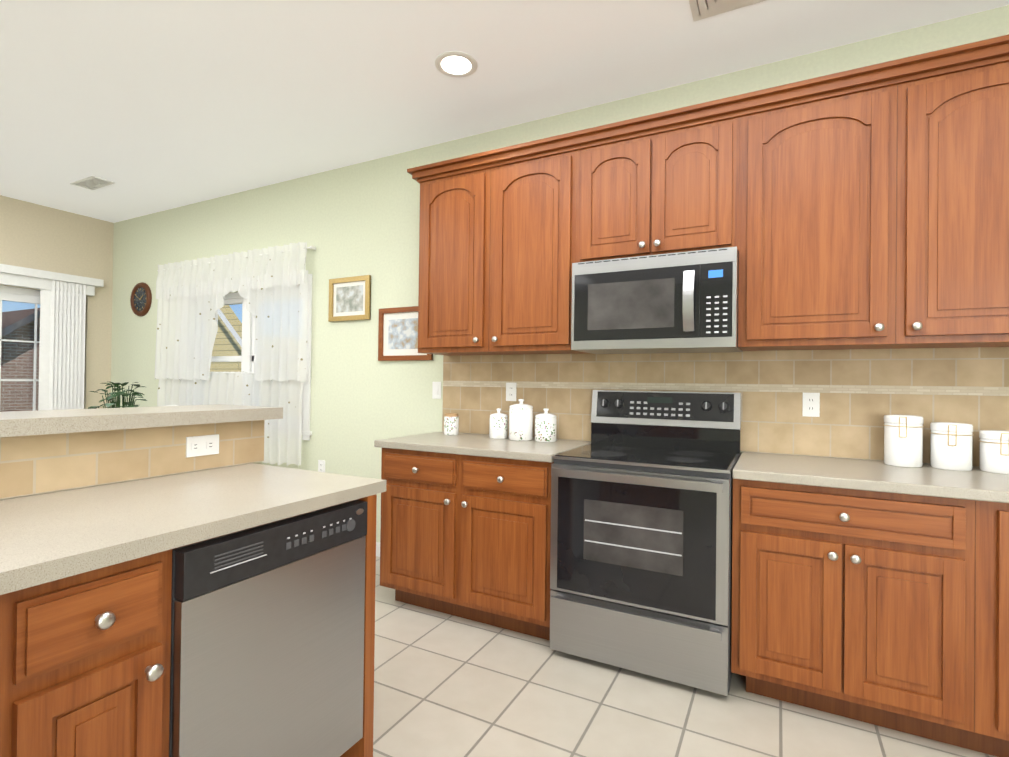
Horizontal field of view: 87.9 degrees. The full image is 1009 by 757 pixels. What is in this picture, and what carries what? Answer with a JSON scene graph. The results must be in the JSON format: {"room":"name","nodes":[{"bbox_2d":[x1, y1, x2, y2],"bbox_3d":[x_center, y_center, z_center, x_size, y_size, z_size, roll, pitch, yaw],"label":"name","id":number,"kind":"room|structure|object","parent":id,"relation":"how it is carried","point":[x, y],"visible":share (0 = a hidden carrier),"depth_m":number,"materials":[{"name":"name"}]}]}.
{"room":"kitchen","nodes":[
{"label":"kitchen","id":0,"kind":"room"},
{"bbox_2d":[0,195,113,408],"bbox_3d":[-5.678,-0.228,2.502,0.150,2.850,6.650,0,0,28],"label":"wall","id":1,"kind":"structure","parent":0,"point":[38,237],"depth_m":5.15,"materials":[{"name":"beige paint"}]},
{"bbox_2d":[0,285,39,410],"bbox_3d":[-4.668,0.194,4.440,0.080,2.060,1.830,0,0,28],"label":"window","id":2,"kind":"structure","parent":1,"relation":"in","point":[17,294],"depth_m":4.81,"materials":[{"name":"white paint"}]},
{"bbox_2d":[0,264,103,409],"bbox_3d":[-4.556,0.095,4.366,0.103,2.198,2.040,0,0,28],"label":"vertical blinds","id":3,"kind":"object","parent":2,"relation":"attached to","point":[62,339],"visible":0.67,"depth_m":4.96,"materials":[{"name":"white plastic"}]},
{"bbox_2d":[0,0,1008,222],"bbox_3d":[-1.509,-1.657,0.416,9.450,0.080,6.800,0,0,28],"label":"ceiling","id":4,"kind":"structure","parent":0,"point":[147,107],"depth_m":2.72,"materials":[{"name":"white paint"}]},
{"bbox_2d":[70,175,114,190],"bbox_3d":[-3.390,-1.607,4.307,0.360,0.010,0.160,0,0,28],"label":"ceiling vent","id":5,"kind":"object","parent":4,"relation":"in","point":[92,182],"visible":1,"depth_m":4.30,"materials":[{"name":"white metal"}]},
{"bbox_2d":[435,51,477,77],"bbox_3d":[-0.244,-1.582,2.643,0.216,0.008,0.216,0,0,28],"label":"recessed light","id":6,"kind":"object","parent":4,"relation":"in","point":[457,64],"visible":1,"depth_m":2.64,"materials":[{"name":"white paint"}]},
{"bbox_2d":[688,0,766,21],"bbox_3d":[0.895,-1.565,2.101,0.300,0.021,0.300,0,0,28],"label":"ceiling vent","id":7,"kind":"object","parent":4,"relation":"in","point":[702,9],"visible":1,"depth_m":2.20,"materials":[{"name":"white metal"}]},
{"bbox_2d":[110,5,1008,541],"bbox_3d":[0.020,-0.152,3.349,9.450,2.850,0.150,0,0,28],"label":"wall","id":8,"kind":"structure","parent":0,"point":[360,219],"depth_m":3.83,"materials":[{"name":"green paint"}]},
{"bbox_2d":[130,282,151,316],"bbox_3d":[-3.579,-0.778,5.144,0.336,0.336,0.032,0,0,28],"label":"wall clock","id":9,"kind":"object","parent":8,"relation":"attached to","point":[141,299],"visible":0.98,"depth_m":5.13,"materials":[{"name":"brown wood"}]},
{"bbox_2d":[155,242,315,466],"bbox_3d":[-2.391,-0.190,4.468,2.040,1.737,0.111,0,0,28],"label":"window curtain","id":10,"kind":"object","parent":8,"relation":"hanging from","point":[270,284],"visible":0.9,"depth_m":4.32,"materials":[{"name":"fabric"}]},
{"bbox_2d":[210,274,311,440],"bbox_3d":[-2.203,-0.171,4.482,1.680,1.290,0.132,0,0,28],"label":"window","id":11,"kind":"structure","parent":8,"relation":"in","point":[246,359],"depth_m":4.46,"materials":[{"name":"white paint"}]},
{"bbox_2d":[318,460,324,471],"bbox_3d":[-1.395,0.680,3.991,0.070,0.114,0.008,0,0,28],"label":"outlet","id":12,"kind":"object","parent":8,"relation":"attached to","point":[321,465],"visible":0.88,"depth_m":3.99,"materials":[{"name":"white plastic"}]},
{"bbox_2d":[328,275,370,321],"bbox_3d":[-1.147,-0.588,3.869,0.395,0.320,0.024,0,0,28],"label":"picture","id":13,"kind":"object","parent":8,"relation":"attached to","point":[349,298],"visible":1,"depth_m":3.86,"materials":[{"name":"gold metal"}]},
{"bbox_2d":[376,542,379,556],"bbox_3d":[-2.288,1.202,4.383,4.118,0.099,0.128,0,0,28],"label":"baseboard","id":14,"kind":"structure","parent":8,"relation":"attached to","point":[378,549],"depth_m":3.71,"materials":[{"name":"white paint"}]},
{"bbox_2d":[378,306,432,360],"bbox_3d":[-0.688,-0.309,3.624,0.460,0.370,0.024,0,0,28],"label":"picture","id":15,"kind":"object","parent":8,"relation":"attached to","point":[397,333],"visible":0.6,"depth_m":3.65,"materials":[{"name":"brown wood"}]},
{"bbox_2d":[432,382,440,398],"bbox_3d":[-0.455,0.078,3.503,0.070,0.114,0.011,0,0,28],"label":"light switch","id":16,"kind":"object","parent":8,"relation":"attached to","point":[436,390],"visible":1,"depth_m":3.50,"materials":[{"name":"white plastic"}]},
{"bbox_2d":[415,154,506,355],"bbox_3d":[-0.229,-0.696,3.203,0.497,1.090,0.348,0,0,28],"label":"upper cabinet","id":17,"kind":"object","parent":8,"relation":"attached to","point":[455,222],"depth_m":3.04,"materials":[{"name":"brown wood"}]},
{"bbox_2d":[487,134,585,354],"bbox_3d":[0.215,-0.693,2.970,0.515,1.090,0.348,0,0,28],"label":"upper cabinet","id":18,"kind":"object","parent":8,"relation":"attached to","point":[535,187],"depth_m":2.81,"materials":[{"name":"brown wood"}]},
{"bbox_2d":[575,98,742,262],"bbox_3d":[0.788,-0.905,2.672,0.772,0.655,0.348,0,0,28],"label":"upper cabinet","id":19,"kind":"object","parent":8,"relation":"attached to","point":[668,183],"depth_m":2.49,"materials":[{"name":"brown wood"}]},
{"bbox_2d":[571,247,741,353],"bbox_3d":[0.760,-0.356,2.617,0.758,0.436,0.456,0,0,28],"label":"microwave","id":20,"kind":"object","parent":19,"relation":"attached to","point":[682,302],"visible":1,"depth_m":2.44,"materials":[{"name":"metal"}]},
{"bbox_2d":[442,347,1008,466],"bbox_3d":[1.174,0.113,2.647,3.570,0.506,0.012,0,0,28],"label":"backsplash","id":21,"kind":"structure","parent":8,"relation":"attached to","point":[862,392],"depth_m":2.54,"materials":[{"name":"tile"}]},
{"bbox_2d":[506,383,516,400],"bbox_3d":[0.041,0.082,3.231,0.070,0.114,0.008,0,0,28],"label":"outlet","id":22,"kind":"object","parent":21,"relation":"attached to","point":[510,391],"visible":1,"depth_m":3.23,"materials":[{"name":"white plastic"}]},
{"bbox_2d":[802,392,819,416],"bbox_3d":[1.457,0.124,2.487,0.070,0.114,0.008,0,0,28],"label":"outlet","id":23,"kind":"object","parent":21,"relation":"attached to","point":[811,404],"visible":1,"depth_m":2.48,"materials":[{"name":"white plastic"}]},
{"bbox_2d":[738,38,1008,350],"bbox_3d":[1.636,-0.681,2.223,1.152,1.090,0.348,0,0,28],"label":"upper cabinet","id":24,"kind":"object","parent":8,"relation":"attached to","point":[866,207],"depth_m":2.10,"materials":[{"name":"brown wood"}]},
{"bbox_2d":[373,556,996,756],"bbox_3d":[-1.544,1.262,0.395,9.450,0.060,6.800,0,0,28],"label":"floor","id":25,"kind":"structure","parent":0,"point":[447,685],"depth_m":2.00,"materials":[{"name":"tile"}]},
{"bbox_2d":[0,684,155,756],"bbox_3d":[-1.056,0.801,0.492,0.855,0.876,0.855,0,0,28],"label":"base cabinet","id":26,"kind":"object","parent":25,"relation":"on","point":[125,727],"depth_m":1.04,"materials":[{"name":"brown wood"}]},
{"bbox_2d":[0,404,282,439],"bbox_3d":[-1.588,0.126,1.266,0.405,0.046,2.176,0,0,28],"label":"countertop","id":27,"kind":"structure","parent":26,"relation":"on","point":[38,422],"depth_m":1.66,"materials":[{"name":"beige stone"}]},
{"bbox_2d":[0,464,386,755],"bbox_3d":[-0.970,0.346,0.885,1.175,0.038,2.081,0,0,28],"label":"countertop","id":28,"kind":"structure","parent":26,"relation":"on","point":[86,573],"depth_m":1.09,"materials":[{"name":"beige stone"}]},
{"bbox_2d":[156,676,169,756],"bbox_3d":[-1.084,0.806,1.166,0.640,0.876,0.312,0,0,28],"label":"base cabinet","id":29,"kind":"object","parent":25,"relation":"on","point":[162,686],"depth_m":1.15,"materials":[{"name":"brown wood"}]},
{"bbox_2d":[169,500,366,756],"bbox_3d":[-0.854,0.818,1.555,0.636,0.863,0.581,0,0,28],"label":"dishwasher","id":30,"kind":"object","parent":25,"relation":"on","point":[267,642],"visible":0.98,"depth_m":1.36,"materials":[{"name":"silver metal"}]},
{"bbox_2d":[380,448,553,639],"bbox_3d":[-0.098,0.831,2.955,1.043,0.876,0.628,0,0,28],"label":"base cabinet","id":31,"kind":"object","parent":25,"relation":"on","point":[463,536],"depth_m":2.65,"materials":[{"name":"brown wood"}]},
{"bbox_2d":[374,432,590,462],"bbox_3d":[-0.107,0.373,2.961,1.074,0.038,0.638,0,0,28],"label":"countertop","id":32,"kind":"structure","parent":31,"relation":"on","point":[482,445],"depth_m":2.79,"materials":[{"name":"beige stone"}]},
{"bbox_2d":[444,413,458,434],"bbox_3d":[-0.334,0.286,3.286,0.094,0.133,0.094,0,0,28],"label":"canister","id":33,"kind":"object","parent":32,"relation":"on","point":[451,423],"visible":1,"depth_m":3.25,"materials":[{"name":"ceramic"}]},
{"bbox_2d":[489,408,507,438],"bbox_3d":[-0.035,0.266,3.129,0.110,0.178,0.110,0,0,28],"label":"canister","id":34,"kind":"object","parent":32,"relation":"on","point":[498,424],"visible":1,"depth_m":3.08,"materials":[{"name":"ceramic"}]},
{"bbox_2d":[509,399,532,440],"bbox_3d":[0.096,0.237,3.049,0.140,0.238,0.140,0,0,28],"label":"canister","id":35,"kind":"object","parent":32,"relation":"on","point":[520,421],"visible":1,"depth_m":2.99,"materials":[{"name":"ceramic"}]},
{"bbox_2d":[535,408,556,441],"bbox_3d":[0.236,0.263,2.987,0.124,0.188,0.124,0,0,28],"label":"canister","id":36,"kind":"object","parent":32,"relation":"on","point":[545,426],"visible":1,"depth_m":2.94,"materials":[{"name":"ceramic"}]},
{"bbox_2d":[550,390,740,695],"bbox_3d":[0.683,0.669,2.488,0.758,1.211,0.699,0,0,28],"label":"stove","id":37,"kind":"object","parent":25,"relation":"on","point":[641,532],"visible":1,"depth_m":2.24,"materials":[{"name":"silver metal"}]},
{"bbox_2d":[731,479,991,753],"bbox_3d":[1.382,0.843,2.177,0.758,0.876,0.628,0,0,28],"label":"base cabinet","id":38,"kind":"object","parent":25,"relation":"on","point":[887,610],"depth_m":1.88,"materials":[{"name":"brown wood"}]},
{"bbox_2d":[988,502,1008,756],"bbox_3d":[2.149,0.849,1.774,1.001,0.876,0.628,0,0,28],"label":"base cabinet","id":39,"kind":"object","parent":25,"relation":"on","point":[998,519],"depth_m":1.72,"materials":[{"name":"brown wood"}]},
{"bbox_2d":[732,452,1008,502],"bbox_3d":[1.827,0.389,1.945,1.756,0.038,0.638,0,0,28],"label":"countertop","id":40,"kind":"structure","parent":39,"relation":"on","point":[976,483],"depth_m":1.98,"materials":[{"name":"beige stone"}]},
{"bbox_2d":[883,414,923,466],"bbox_3d":[1.698,0.262,2.229,0.139,0.215,0.150,0,0,28],"label":"canister","id":41,"kind":"object","parent":40,"relation":"on","point":[903,440],"visible":1,"depth_m":2.18,"materials":[{"name":"white ceramic"}]},
{"bbox_2d":[930,422,972,470],"bbox_3d":[1.840,0.276,2.155,0.139,0.190,0.150,0,0,28],"label":"canister","id":42,"kind":"object","parent":40,"relation":"on","point":[951,445],"visible":1,"depth_m":2.11,"materials":[{"name":"white ceramic"}]},
{"bbox_2d":[978,430,1008,473],"bbox_3d":[1.981,0.289,2.080,0.143,0.165,0.154,0,0,28],"label":"canister","id":43,"kind":"object","parent":40,"relation":"on","point":[994,452],"visible":1,"depth_m":2.06,"materials":[{"name":"white ceramic"}]},
{"bbox_3d":[-2.355,0.853,2.555,1.060,0.770,1.060,0,0,28],"label":"dining table","id":44,"kind":"object","parent":25,"relation":"on","visible":0},
{"bbox_2d":[88,382,146,408],"bbox_3d":[-2.039,0.244,2.739,0.442,0.456,0.432,0,0,28],"label":"potted plant","id":45,"kind":"object","parent":44,"relation":"on","point":[112,397],"visible":0.21,"depth_m":2.73,"materials":[{"name":"green plant"}]},
{"label":"outside","id":46,"kind":"structure","parent":0,"visible":0},
{"bbox_3d":[-12.099,1.621,9.607,90.000,0.100,80.000,0,0,28],"label":"ground","id":47,"kind":"structure","parent":46,"visible":0},
{"bbox_2d":[0,308,39,410],"bbox_3d":[-15.034,-0.098,14.742,8.700,3.340,6.620,0,0,28],"label":"house","id":48,"kind":"structure","parent":47,"relation":"on","point":[24,315],"depth_m":12.57,"materials":[{"name":"brown brick"}]},
{"bbox_2d":[210,305,241,371],"bbox_3d":[-5.212,-0.832,14.828,6.000,5.050,9.110,0,0,28],"label":"house","id":49,"kind":"structure","parent":47,"relation":"on","point":[224,330],"depth_m":10.16,"materials":[{"name":"yellow"}]}
]}

